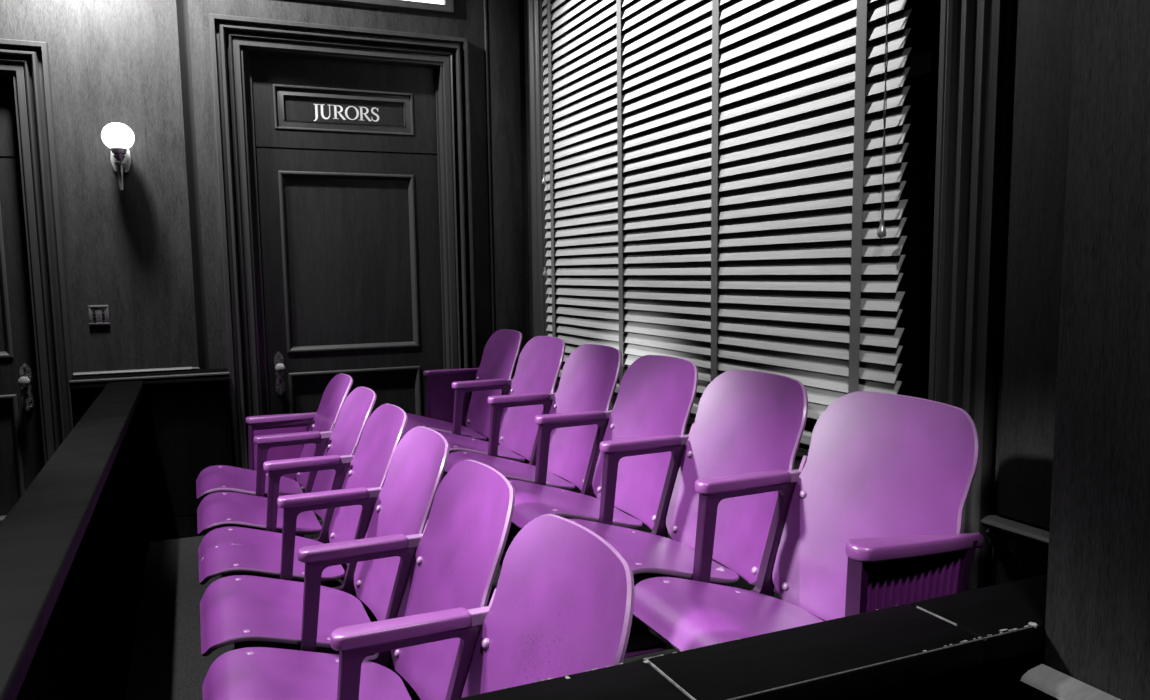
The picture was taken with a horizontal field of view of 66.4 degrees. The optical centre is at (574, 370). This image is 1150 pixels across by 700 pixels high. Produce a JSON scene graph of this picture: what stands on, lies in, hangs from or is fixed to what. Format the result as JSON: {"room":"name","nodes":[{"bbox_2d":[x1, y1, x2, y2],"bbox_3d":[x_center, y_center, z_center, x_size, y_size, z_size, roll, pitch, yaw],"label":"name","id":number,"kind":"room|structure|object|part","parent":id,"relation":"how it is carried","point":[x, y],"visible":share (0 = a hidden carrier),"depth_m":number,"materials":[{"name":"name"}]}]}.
{"room":"courtroom","nodes":[
{"label":"courtroom","id":0,"kind":"room"},
{"bbox_2d":[0,0,533,525],"bbox_3d":[-2.605,-0.789,4.281,5.100,3.520,0.140,-4,7,-23],"label":"wall","id":1,"kind":"structure","parent":0,"point":[149,250],"depth_m":4.42,"materials":[{"name":"brown wood"}]},
{"bbox_2d":[0,77,44,522],"bbox_3d":[-3.105,-0.186,4.117,1.065,2.371,0.127,-4,7,-23],"label":"door","id":2,"kind":"structure","parent":1,"relation":"in","point":[22,458],"depth_m":4.30,"materials":[{"name":"brown wood"}]},
{"bbox_3d":[-3.131,-1.184,4.034,0.985,0.368,0.056,-4,7,-23],"label":"header panel","id":3,"kind":"part","parent":2,"relation":"part of","materials":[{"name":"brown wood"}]},
{"bbox_3d":[-2.689,0.056,4.295,0.053,0.053,0.072,-4,7,-23],"label":"knob","id":4,"kind":"part","parent":2,"relation":"part of","materials":[{"name":"metal"}]},
{"bbox_3d":[-2.703,0.087,4.330,0.048,0.244,0.015,-4,7,-23],"label":"handle plate","id":5,"kind":"part","parent":2,"relation":"part of","materials":[{"name":"metal"}]},
{"bbox_2d":[0,38,73,464],"bbox_3d":[-3.110,-0.259,4.088,1.330,2.523,0.193,-4,7,-23],"label":"trim","id":6,"kind":"structure","parent":1,"relation":"attached to","point":[38,52],"depth_m":4.21,"materials":[{"name":"brown wood"}]},
{"bbox_2d":[88,305,109,325],"bbox_3d":[-2.361,-0.272,4.358,0.092,0.100,0.016,-4,7,-23],"label":"light switch","id":7,"kind":"object","parent":1,"relation":"attached to","point":[97,314],"visible":1,"depth_m":4.36,"materials":[{"name":"metal"}]},
{"bbox_2d":[101,123,134,189],"bbox_3d":[-2.206,-1.031,4.257,0.143,0.320,0.176,-4,7,-23],"label":"wall sconce","id":8,"kind":"object","parent":1,"relation":"attached to","point":[118,137],"visible":1,"depth_m":4.21,"materials":[{"name":"glass"}]},
{"bbox_3d":[-2.200,-1.127,4.231,0.143,0.124,0.143,-4,7,-23],"label":"globe","id":9,"kind":"part","parent":8,"relation":"part of","materials":[{"name":"white glass"}]},
{"bbox_2d":[110,148,126,189],"bbox_3d":[-2.198,-0.970,4.248,0.072,0.200,0.072,-4,7,-23],"label":"socket","id":10,"kind":"object","parent":8,"relation":"attached to","point":[119,153],"depth_m":4.23,"materials":[{"name":"metal"}]},
{"bbox_2d":[73,367,199,376],"bbox_3d":[-2.206,0.030,4.445,0.573,0.064,0.040,-4,7,-23],"label":"trim","id":11,"kind":"structure","parent":1,"relation":"attached to","point":[77,374],"depth_m":4.42,"materials":[{"name":"brown wood"}]},
{"bbox_2d":[69,368,235,541],"bbox_3d":[-2.103,0.485,4.438,0.706,0.938,0.223,-4,7,-23],"label":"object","id":12,"kind":"structure","parent":1,"relation":"attached to","point":[184,415],"depth_m":4.39,"materials":[{"name":"brown wood"}]},
{"bbox_2d":[209,13,475,525],"bbox_3d":[-1.231,-0.476,4.888,1.342,2.725,0.193,-4,7,-23],"label":"trim","id":13,"kind":"structure","parent":1,"relation":"attached to","point":[219,24],"depth_m":4.66,"materials":[{"name":"brown wood"}]},
{"bbox_2d":[243,52,446,519],"bbox_3d":[-1.224,-0.403,4.918,1.066,2.573,0.127,-4,7,-23],"label":"door","id":14,"kind":"structure","parent":1,"relation":"in","point":[344,156],"depth_m":4.88,"materials":[{"name":"brown wood"}]},
{"bbox_3d":[-1.613,0.019,4.800,0.048,0.244,0.015,-4,7,-23],"label":"handle plate","id":15,"kind":"part","parent":14,"relation":"part of","materials":[{"name":"metal"}]},
{"bbox_3d":[-1.600,-0.012,4.765,0.053,0.053,0.072,-4,7,-23],"label":"knob","id":16,"kind":"part","parent":14,"relation":"part of","materials":[{"name":"metal"}]},
{"bbox_3d":[-1.251,-1.448,4.829,0.986,0.475,0.056,-4,7,-23],"label":"header panel","id":17,"kind":"part","parent":14,"relation":"part of","materials":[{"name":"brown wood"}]},
{"bbox_2d":[306,0,454,15],"bbox_3d":[-1.226,-2.171,4.662,1.198,0.448,0.054,-4,7,-23],"label":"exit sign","id":18,"kind":"structure","parent":1,"relation":"in","point":[441,7],"depth_m":4.81,"materials":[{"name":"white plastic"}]},
{"bbox_3d":[-1.235,-2.174,4.683,1.170,0.420,0.008,-4,7,-23],"label":"pane","id":19,"kind":"part","parent":18,"relation":"part of","materials":[{"name":"white"}]},
{"bbox_2d":[483,0,527,463],"bbox_3d":[-0.405,-0.917,5.148,0.210,3.520,0.016,-4,7,-23],"label":"trim","id":20,"kind":"structure","parent":1,"relation":"attached to","point":[501,17],"depth_m":5.11,"materials":[{"name":"brown wood"}]},
{"bbox_2d":[125,520,420,699],"bbox_3d":[-0.918,1.069,2.833,1.035,0.105,3.890,-4,7,-23],"label":"floor","id":21,"kind":"structure","parent":0,"point":[168,662],"depth_m":3.31,"materials":[{"name":"grey carpet"}]},
{"bbox_2d":[196,373,352,500],"bbox_3d":[-1.318,0.469,3.896,0.664,0.860,0.555,-4,7,-23],"label":"chair","id":22,"kind":"object","parent":21,"relation":"on","point":[215,478],"visible":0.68,"depth_m":4.05,"materials":[{"name":"purple wood"}]},
{"bbox_3d":[-1.416,0.502,3.831,0.431,0.110,0.472,-4,7,-23],"label":"seat","id":23,"kind":"part","parent":22,"relation":"part of","materials":[{"name":"purple wood"}]},
{"bbox_3d":[-1.385,0.552,4.148,0.284,0.596,0.019,-4,7,-23],"label":"panel","id":24,"kind":"part","parent":22,"relation":"part of","materials":[{"name":"purple wood"}]},
{"bbox_3d":[-1.376,0.556,4.137,0.332,0.636,0.070,-4,7,-23],"label":"frame","id":25,"kind":"part","parent":22,"relation":"part of","materials":[{"name":"purple metal"}]},
{"bbox_3d":[-1.371,0.224,4.116,0.322,0.029,0.063,-4,7,-23],"label":"armrest","id":26,"kind":"part","parent":22,"relation":"part of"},
{"bbox_3d":[-1.115,0.286,3.940,0.201,0.526,0.509,1,5,-24],"label":"backrest","id":27,"kind":"part","parent":22,"relation":"part of","materials":[{"name":"purple wood"}]},
{"bbox_2d":[197,387,376,536],"bbox_3d":[-1.107,0.521,3.412,0.663,0.861,0.569,-4,7,-23],"label":"chair","id":28,"kind":"object","parent":21,"relation":"on","point":[216,509],"visible":0.54,"depth_m":3.49,"materials":[{"name":"purple wood"}]},
{"bbox_3d":[-1.201,0.555,3.341,0.431,0.110,0.472,-4,7,-23],"label":"seat","id":29,"kind":"part","parent":28,"relation":"part of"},
{"bbox_3d":[-1.184,0.278,3.614,0.262,0.029,0.053,-4,7,-23],"label":"armrest","id":30,"kind":"part","parent":28,"relation":"part of","materials":[{"name":"purple wood"}]},
{"bbox_3d":[-1.166,0.606,3.657,0.332,0.638,0.092,-4,7,-23],"label":"frame","id":31,"kind":"part","parent":28,"relation":"part of","materials":[{"name":"purple metal"}]},
{"bbox_3d":[-0.901,0.338,3.450,0.201,0.526,0.509,1,5,-24],"label":"backrest","id":32,"kind":"part","parent":28,"relation":"part of","materials":[{"name":"purple wood"}]},
{"bbox_2d":[198,404,407,585],"bbox_3d":[-0.894,0.572,2.921,0.659,0.863,0.569,-4,7,-23],"label":"chair","id":33,"kind":"object","parent":21,"relation":"on","point":[239,550],"visible":0.7,"depth_m":3.00,"materials":[{"name":"purple wood"}]},
{"bbox_3d":[-0.987,0.607,2.851,0.431,0.110,0.472,-4,7,-23],"label":"seat","id":34,"kind":"part","parent":33,"relation":"part of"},
{"bbox_3d":[-0.969,0.330,3.124,0.262,0.029,0.053,-4,7,-23],"label":"armrest","id":35,"kind":"part","parent":33,"relation":"part of","materials":[{"name":"purple wood"}]},
{"bbox_3d":[-0.951,0.658,3.167,0.332,0.638,0.092,-4,7,-23],"label":"frame","id":36,"kind":"part","parent":33,"relation":"part of","materials":[{"name":"purple metal"}]},
{"bbox_3d":[-0.688,0.390,2.959,0.201,0.526,0.509,0,6,-24],"label":"backrest","id":37,"kind":"part","parent":33,"relation":"part of","materials":[{"name":"purple wood"}]},
{"bbox_2d":[200,426,449,655],"bbox_3d":[-0.685,0.623,2.429,0.649,0.868,0.569,-4,7,-23],"label":"chair","id":38,"kind":"object","parent":21,"relation":"on","point":[245,611],"visible":0.74,"depth_m":2.48,"materials":[{"name":"purple wood"}]},
{"bbox_3d":[-0.772,0.659,2.361,0.431,0.110,0.472,-4,7,-23],"label":"seat","id":39,"kind":"part","parent":38,"relation":"part of","materials":[{"name":"purple wood"}]},
{"bbox_3d":[-0.755,0.382,2.634,0.262,0.029,0.053,-4,7,-23],"label":"armrest","id":40,"kind":"part","parent":38,"relation":"part of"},
{"bbox_3d":[-0.737,0.711,2.677,0.332,0.638,0.092,-4,7,-23],"label":"frame","id":41,"kind":"part","parent":38,"relation":"part of","materials":[{"name":"purple wood"}]},
{"bbox_3d":[-0.478,0.440,2.466,0.201,0.526,0.509,-1,6,-24],"label":"backrest","id":42,"kind":"part","parent":38,"relation":"part of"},
{"bbox_2d":[202,460,514,699],"bbox_3d":[-0.474,0.673,1.937,0.640,0.871,0.569,-4,7,-23],"label":"chair","id":43,"kind":"object","parent":21,"relation":"on","point":[454,562],"visible":0.84,"depth_m":2.02,"materials":[{"name":"purple wood"}]},
{"bbox_3d":[-0.557,0.712,1.871,0.431,0.110,0.472,-4,7,-23],"label":"seat","id":44,"kind":"part","parent":43,"relation":"part of","materials":[{"name":"purple wood"}]},
{"bbox_3d":[-0.540,0.434,2.144,0.262,0.029,0.053,-4,7,-23],"label":"armrest","id":45,"kind":"part","parent":43,"relation":"part of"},
{"bbox_3d":[-0.522,0.763,2.187,0.332,0.638,0.092,-4,7,-23],"label":"frame","id":46,"kind":"part","parent":43,"relation":"part of","materials":[{"name":"purple wood"}]},
{"bbox_3d":[-0.268,0.490,1.974,0.201,0.526,0.509,-2,6,-23],"label":"backrest","id":47,"kind":"part","parent":43,"relation":"part of","materials":[{"name":"purple wood"}]},
{"bbox_2d":[330,514,633,699],"bbox_3d":[-0.252,0.727,1.424,0.637,0.873,0.616,-4,7,-23],"label":"chair","id":48,"kind":"object","parent":21,"relation":"on","point":[561,604],"visible":0.91,"depth_m":1.59,"materials":[{"name":"purple wood"}]},
{"bbox_3d":[-0.326,0.487,1.654,0.262,0.029,0.053,-4,7,-23],"label":"armrest","id":49,"kind":"part","parent":48,"relation":"part of","materials":[{"name":"purple wood"}]},
{"bbox_3d":[-0.307,0.815,1.697,0.332,0.638,0.092,-4,7,-23],"label":"frame","id":50,"kind":"part","parent":48,"relation":"part of","materials":[{"name":"purple wood"}]},
{"bbox_3d":[-0.055,0.542,1.484,0.201,0.526,0.509,-3,7,-23],"label":"backrest","id":51,"kind":"part","parent":48,"relation":"part of","materials":[{"name":"purple wood"}]},
{"bbox_2d":[428,463,823,663],"bbox_3d":[0.055,0.919,3.331,1.160,0.266,4.050,-4,7,-23],"label":"floor","id":52,"kind":"structure","parent":0,"point":[742,583],"depth_m":3.23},
{"bbox_2d":[402,329,521,482],"bbox_3d":[-0.599,0.249,4.384,0.630,0.876,0.555,-4,7,-23],"label":"chair","id":53,"kind":"object","parent":52,"relation":"on","point":[501,351],"visible":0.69,"depth_m":4.55,"materials":[{"name":"purple wood"}]},
{"bbox_3d":[-0.680,0.289,4.328,0.431,0.110,0.472,-4,7,-23],"label":"seat","id":54,"kind":"part","parent":53,"relation":"part of","materials":[{"name":"purple wood"}]},
{"bbox_3d":[-0.640,0.342,4.634,0.332,0.636,0.070,-4,7,-23],"label":"frame","id":55,"kind":"part","parent":53,"relation":"part of","materials":[{"name":"purple wood"}]},
{"bbox_3d":[-0.635,0.010,4.612,0.322,0.029,0.063,-4,7,-23],"label":"armrest","id":56,"kind":"part","parent":53,"relation":"part of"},
{"bbox_3d":[-0.649,0.338,4.644,0.284,0.596,0.019,-4,7,-23],"label":"panel","id":57,"kind":"part","parent":53,"relation":"part of","materials":[{"name":"purple wood"}]},
{"bbox_3d":[-0.395,0.065,4.429,0.201,0.526,0.509,-4,7,-23],"label":"backrest","id":58,"kind":"part","parent":53,"relation":"part of","materials":[{"name":"purple wood"}]},
{"bbox_2d":[435,336,565,461],"bbox_3d":[-0.387,0.300,3.901,0.630,0.876,0.569,-4,7,-23],"label":"chair","id":59,"kind":"object","parent":52,"relation":"on","point":[539,364],"visible":0.67,"depth_m":4.00,"materials":[{"name":"purple wood"}]},
{"bbox_3d":[-0.448,0.064,4.111,0.262,0.029,0.053,-4,7,-23],"label":"armrest","id":60,"kind":"part","parent":59,"relation":"part of","materials":[{"name":"purple wood"}]},
{"bbox_3d":[-0.465,0.341,3.838,0.431,0.110,0.472,-4,7,-23],"label":"seat","id":61,"kind":"part","parent":59,"relation":"part of","materials":[{"name":"purple wood"}]},
{"bbox_3d":[-0.430,0.392,4.154,0.332,0.638,0.092,-4,7,-23],"label":"frame","id":62,"kind":"part","parent":59,"relation":"part of","materials":[{"name":"purple wood"}]},
{"bbox_3d":[-0.180,0.117,3.939,0.201,0.526,0.509,-4,7,-23],"label":"backrest","id":63,"kind":"part","parent":59,"relation":"part of","materials":[{"name":"purple wood"}]},
{"bbox_2d":[444,344,621,555],"bbox_3d":[-0.172,0.353,3.411,0.630,0.876,0.569,-4,7,-23],"label":"chair","id":64,"kind":"object","parent":52,"relation":"on","point":[590,374],"visible":0.67,"depth_m":3.49,"materials":[{"name":"purple wood"}]},
{"bbox_3d":[-0.251,0.393,3.348,0.431,0.110,0.472,-4,7,-23],"label":"seat","id":65,"kind":"part","parent":64,"relation":"part of","materials":[{"name":"purple wood"}]},
{"bbox_3d":[-0.234,0.116,3.620,0.262,0.029,0.053,-4,7,-23],"label":"armrest","id":66,"kind":"part","parent":64,"relation":"part of","materials":[{"name":"purple wood"}]},
{"bbox_3d":[-0.215,0.445,3.663,0.332,0.638,0.092,-4,7,-23],"label":"frame","id":67,"kind":"part","parent":64,"relation":"part of","materials":[{"name":"purple metal"}]},
{"bbox_3d":[0.034,0.170,3.449,0.201,0.526,0.509,-4,7,-23],"label":"backrest","id":68,"kind":"part","parent":64,"relation":"part of","materials":[{"name":"purple wood"}]},
{"bbox_2d":[508,355,697,529],"bbox_3d":[0.042,0.405,2.921,0.630,0.876,0.569,-4,7,-23],"label":"chair","id":69,"kind":"object","parent":52,"relation":"on","point":[656,395],"visible":0.7,"depth_m":2.98,"materials":[{"name":"purple wood"}]},
{"bbox_3d":[-0.019,0.168,3.130,0.262,0.029,0.053,-4,7,-23],"label":"armrest","id":70,"kind":"part","parent":69,"relation":"part of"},
{"bbox_3d":[-0.001,0.497,3.174,0.332,0.638,0.092,-4,7,-23],"label":"frame","id":71,"kind":"part","parent":69,"relation":"part of","materials":[{"name":"purple metal"}]},
{"bbox_3d":[-0.036,0.446,2.858,0.431,0.110,0.472,-4,7,-23],"label":"seat","id":72,"kind":"part","parent":69,"relation":"part of","materials":[{"name":"purple wood"}]},
{"bbox_3d":[0.249,0.222,2.958,0.201,0.526,0.509,-4,7,-23],"label":"backrest","id":73,"kind":"part","parent":69,"relation":"part of","materials":[{"name":"purple wood"}]},
{"bbox_2d":[568,370,807,657],"bbox_3d":[0.257,0.457,2.431,0.630,0.876,0.569,-4,7,-23],"label":"chair","id":74,"kind":"object","parent":52,"relation":"on","point":[747,421],"visible":0.72,"depth_m":2.50,"materials":[{"name":"purple wood"}]},
{"bbox_3d":[0.196,0.221,2.640,0.262,0.029,0.053,-4,7,-23],"label":"armrest","id":75,"kind":"part","parent":74,"relation":"part of","materials":[{"name":"purple wood"}]},
{"bbox_3d":[0.214,0.549,2.683,0.332,0.638,0.092,-4,7,-23],"label":"frame","id":76,"kind":"part","parent":74,"relation":"part of","materials":[{"name":"purple wood"}]},
{"bbox_3d":[0.179,0.498,2.368,0.431,0.110,0.472,-4,7,-23],"label":"seat","id":77,"kind":"part","parent":74,"relation":"part of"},
{"bbox_3d":[0.463,0.274,2.469,0.201,0.526,0.509,-4,7,-23],"label":"backrest","id":78,"kind":"part","parent":74,"relation":"part of","materials":[{"name":"purple wood"}]},
{"bbox_2d":[633,391,982,650],"bbox_3d":[0.481,0.512,1.919,0.630,0.876,0.616,-4,7,-23],"label":"chair","id":79,"kind":"object","parent":52,"relation":"on","point":[871,519],"visible":0.75,"depth_m":1.98,"materials":[{"name":"purple wood"}]},
{"bbox_3d":[0.393,0.550,1.878,0.431,0.110,0.472,-4,7,-23],"label":"seat","id":80,"kind":"part","parent":79,"relation":"part of","materials":[{"name":"purple wood"}]},
{"bbox_3d":[0.410,0.273,2.150,0.262,0.029,0.053,-4,7,-23],"label":"armrest","id":81,"kind":"part","parent":79,"relation":"part of","materials":[{"name":"purple wood"}]},
{"bbox_3d":[0.428,0.602,2.193,0.332,0.638,0.092,-4,7,-23],"label":"frame","id":82,"kind":"part","parent":79,"relation":"part of","materials":[{"name":"purple wood"}]},
{"bbox_3d":[0.678,0.327,1.978,0.201,0.526,0.509,-4,7,-23],"label":"backrest","id":83,"kind":"part","parent":79,"relation":"part of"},
{"bbox_3d":[0.639,0.654,1.714,0.332,0.636,0.070,-4,7,-23],"label":"frame","id":84,"kind":"part","parent":79,"relation":"part of","materials":[{"name":"purple wood"}]},
{"bbox_3d":[0.653,0.334,1.673,0.322,0.048,0.066,-4,7,-23],"label":"armrest","id":85,"kind":"part","parent":79,"relation":"part of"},
{"bbox_3d":[0.640,0.652,1.699,0.284,0.596,0.019,-4,7,-23],"label":"panel","id":86,"kind":"part","parent":79,"relation":"part of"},
{"bbox_2d":[545,0,1149,699],"bbox_3d":[0.827,-0.578,1.995,1.030,3.520,7.090,-4,7,-23],"label":"wall","id":87,"kind":"structure","parent":0,"point":[1072,453],"depth_m":1.16,"materials":[{"name":"brown wood"}]},
{"bbox_2d":[527,0,1013,590],"bbox_3d":[0.469,-0.856,3.716,0.195,3.173,3.313,-4,7,-23],"label":"window","id":88,"kind":"structure","parent":87,"relation":"in","point":[972,63],"depth_m":2.35,"materials":[{"name":"brown wood"}]},
{"bbox_3d":[0.465,0.216,3.879,0.195,0.110,3.220,-4,7,-23],"label":"sill","id":89,"kind":"part","parent":88,"relation":"part of","materials":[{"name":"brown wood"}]},
{"bbox_2d":[540,0,911,445],"bbox_3d":[0.368,-1.032,3.665,0.093,2.380,2.730,-4,7,-23],"label":"blind","id":90,"kind":"object","parent":88,"relation":"attached to","point":[780,255],"visible":0.94,"depth_m":3.23,"materials":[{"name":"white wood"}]},
{"bbox_3d":[-0.177,-1.419,4.793,0.007,1.728,0.015,-4,7,-23],"label":"pull cord","id":91,"kind":"part","parent":90,"relation":"part of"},
{"bbox_3d":[-0.176,-1.668,4.756,0.007,1.225,0.015,-4,7,-23],"label":"pull cord","id":92,"kind":"part","parent":90,"relation":"part of","materials":[{"name":"grey"}]},
{"bbox_3d":[0.393,0.133,3.801,0.052,0.035,2.714,-4,7,-23],"label":"rail","id":93,"kind":"part","parent":90,"relation":"part of","materials":[{"name":"grey wood"}]},
{"bbox_3d":[0.864,-1.221,2.408,0.007,1.615,0.015,-4,7,-23],"label":"pull cord","id":94,"kind":"part","parent":90,"relation":"part of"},
{"bbox_3d":[0.530,-1.030,3.720,0.040,2.400,2.840,-4,7,-23],"label":"sash","id":95,"kind":"part","parent":88,"relation":"part of","materials":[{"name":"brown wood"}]},
{"bbox_3d":[0.530,-1.030,3.720,0.004,2.400,2.840,-4,7,-23],"label":"pane","id":96,"kind":"part","parent":88,"relation":"part of","materials":[{"name":"black glass"}]},
{"bbox_2d":[981,514,1048,564],"bbox_3d":[1.236,0.458,1.934,0.046,0.083,0.800,-4,7,-23],"label":"trim","id":97,"kind":"structure","parent":87,"relation":"attached to","point":[1025,540],"depth_m":2.21,"materials":[{"name":"brown wood"}]},
{"bbox_2d":[1020,664,1120,699],"bbox_3d":[1.199,0.590,-0.060,0.046,0.083,2.819,-4,7,-23],"label":"trim","id":98,"kind":"structure","parent":87,"relation":"attached to","point":[1047,683],"depth_m":1.18,"materials":[{"name":"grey wood"}]},
{"bbox_3d":[-1.134,1.314,1.426,5.300,0.060,7.250,-4,7,-23],"label":"floor","id":99,"kind":"structure","parent":0,"visible":0},
{"bbox_2d":[0,380,148,699],"bbox_3d":[-1.413,0.693,2.587,0.156,0.919,3.766,-4,7,-23],"label":"wall","id":100,"kind":"structure","parent":99,"relation":"on","point":[74,546],"depth_m":2.05,"materials":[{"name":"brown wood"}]},
{"bbox_2d":[453,574,1046,699],"bbox_3d":[0.338,0.824,1.219,2.270,0.919,0.143,-4,7,-23],"label":"wall","id":101,"kind":"structure","parent":99,"relation":"on","point":[976,644],"depth_m":1.16,"materials":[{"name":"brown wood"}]},
{"bbox_3d":[0.347,0.844,1.220,2.245,0.879,0.107,-4,7,-23],"label":"partition panel","id":102,"kind":"part","parent":101,"relation":"part of","materials":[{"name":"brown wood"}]}
]}

